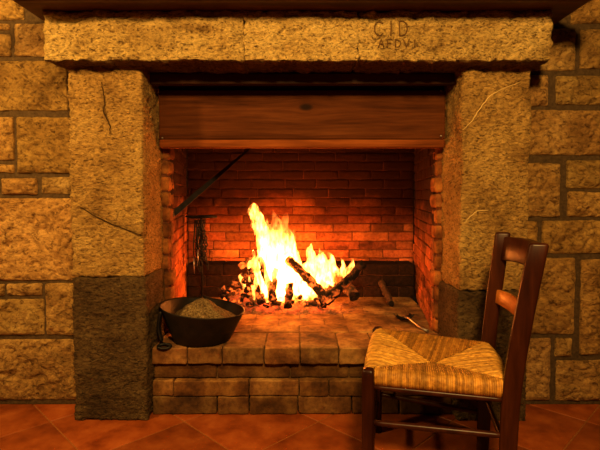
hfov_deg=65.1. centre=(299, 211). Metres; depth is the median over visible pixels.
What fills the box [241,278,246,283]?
ember
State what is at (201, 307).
heap
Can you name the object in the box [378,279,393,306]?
log
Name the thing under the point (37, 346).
wall
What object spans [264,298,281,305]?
log
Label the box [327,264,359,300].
log
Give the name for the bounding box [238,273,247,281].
lump
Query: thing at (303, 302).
log
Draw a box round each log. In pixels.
[219,289,242,298]
[238,256,255,269]
[247,267,263,304]
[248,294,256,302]
[257,257,276,301]
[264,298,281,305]
[268,268,277,300]
[283,283,293,308]
[284,256,334,305]
[297,299,326,308]
[317,278,340,297]
[318,260,365,305]
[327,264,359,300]
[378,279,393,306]
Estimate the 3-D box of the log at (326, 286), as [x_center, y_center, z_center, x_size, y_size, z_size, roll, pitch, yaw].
[0.184,0.499,3.058,0.060,0.103,0.217,-1,2,-34]
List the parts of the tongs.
arm, arm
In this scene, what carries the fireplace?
on the floor
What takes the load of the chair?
on the floor
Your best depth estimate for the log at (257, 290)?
2.94 m
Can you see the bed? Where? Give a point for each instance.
(297, 308)
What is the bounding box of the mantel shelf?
[13,0,590,23]
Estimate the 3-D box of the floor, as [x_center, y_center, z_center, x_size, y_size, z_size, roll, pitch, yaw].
[0.000,1.046,0.761,6.400,0.060,4.649,0,2,0]
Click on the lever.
(205, 186)
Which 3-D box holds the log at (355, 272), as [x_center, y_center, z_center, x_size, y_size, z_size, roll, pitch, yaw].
[0.261,0.442,2.896,0.310,0.279,0.064,0,2,-9]
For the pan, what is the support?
on the fireplace
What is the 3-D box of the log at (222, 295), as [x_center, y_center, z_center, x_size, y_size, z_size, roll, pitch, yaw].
[-0.450,0.547,3.119,0.173,0.058,0.051,-1,2,-30]
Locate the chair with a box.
[362,232,548,449]
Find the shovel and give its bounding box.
[393,313,428,332]
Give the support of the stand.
on the fireplace
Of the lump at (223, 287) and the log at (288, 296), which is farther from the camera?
the lump at (223, 287)
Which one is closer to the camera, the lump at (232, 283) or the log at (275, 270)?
the log at (275, 270)
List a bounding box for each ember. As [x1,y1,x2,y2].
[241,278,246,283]
[244,287,249,292]
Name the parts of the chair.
leg, leg, seat, seat rail, leg, rail, leg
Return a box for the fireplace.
[13,0,590,420]
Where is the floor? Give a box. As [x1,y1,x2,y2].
[0,404,599,449]
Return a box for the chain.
[195,219,208,272]
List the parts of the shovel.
blade, handle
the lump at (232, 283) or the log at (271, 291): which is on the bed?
the log at (271, 291)
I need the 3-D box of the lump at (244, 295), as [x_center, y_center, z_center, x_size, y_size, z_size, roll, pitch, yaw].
[-0.344,0.539,2.991,0.067,0.040,0.037,0,2,0]
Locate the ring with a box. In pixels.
[157,343,171,349]
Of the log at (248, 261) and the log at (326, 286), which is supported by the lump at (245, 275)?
the log at (248, 261)
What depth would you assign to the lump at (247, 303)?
2.89 m
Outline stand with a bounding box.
[185,215,216,297]
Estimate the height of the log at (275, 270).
0.201 m
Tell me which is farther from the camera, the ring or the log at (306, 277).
the log at (306, 277)
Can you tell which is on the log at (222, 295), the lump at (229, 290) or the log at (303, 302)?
the lump at (229, 290)
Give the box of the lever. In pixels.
[173,149,249,216]
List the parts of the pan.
handle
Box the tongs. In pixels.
[193,220,198,273]
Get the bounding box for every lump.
[217,285,226,289]
[223,287,232,292]
[229,281,240,286]
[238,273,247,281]
[241,293,249,297]
[245,302,254,305]
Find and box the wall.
[0,0,599,403]
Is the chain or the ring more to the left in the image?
the ring
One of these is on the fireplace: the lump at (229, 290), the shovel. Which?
the shovel
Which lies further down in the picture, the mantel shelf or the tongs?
the tongs
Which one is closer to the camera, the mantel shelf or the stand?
the mantel shelf
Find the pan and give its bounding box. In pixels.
[157,297,244,346]
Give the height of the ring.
0.025 m
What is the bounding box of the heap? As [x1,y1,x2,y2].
[175,298,235,318]
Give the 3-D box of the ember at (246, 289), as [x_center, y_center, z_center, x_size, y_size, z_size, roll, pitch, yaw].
[-0.338,0.502,2.999,0.043,0.044,0.039,0,2,0]
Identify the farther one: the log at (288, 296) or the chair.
the log at (288, 296)
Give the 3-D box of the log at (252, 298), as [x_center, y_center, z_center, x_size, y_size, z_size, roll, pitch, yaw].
[-0.341,0.567,3.040,0.068,0.075,0.262,-1,2,-37]
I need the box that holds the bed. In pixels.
[222,290,368,315]

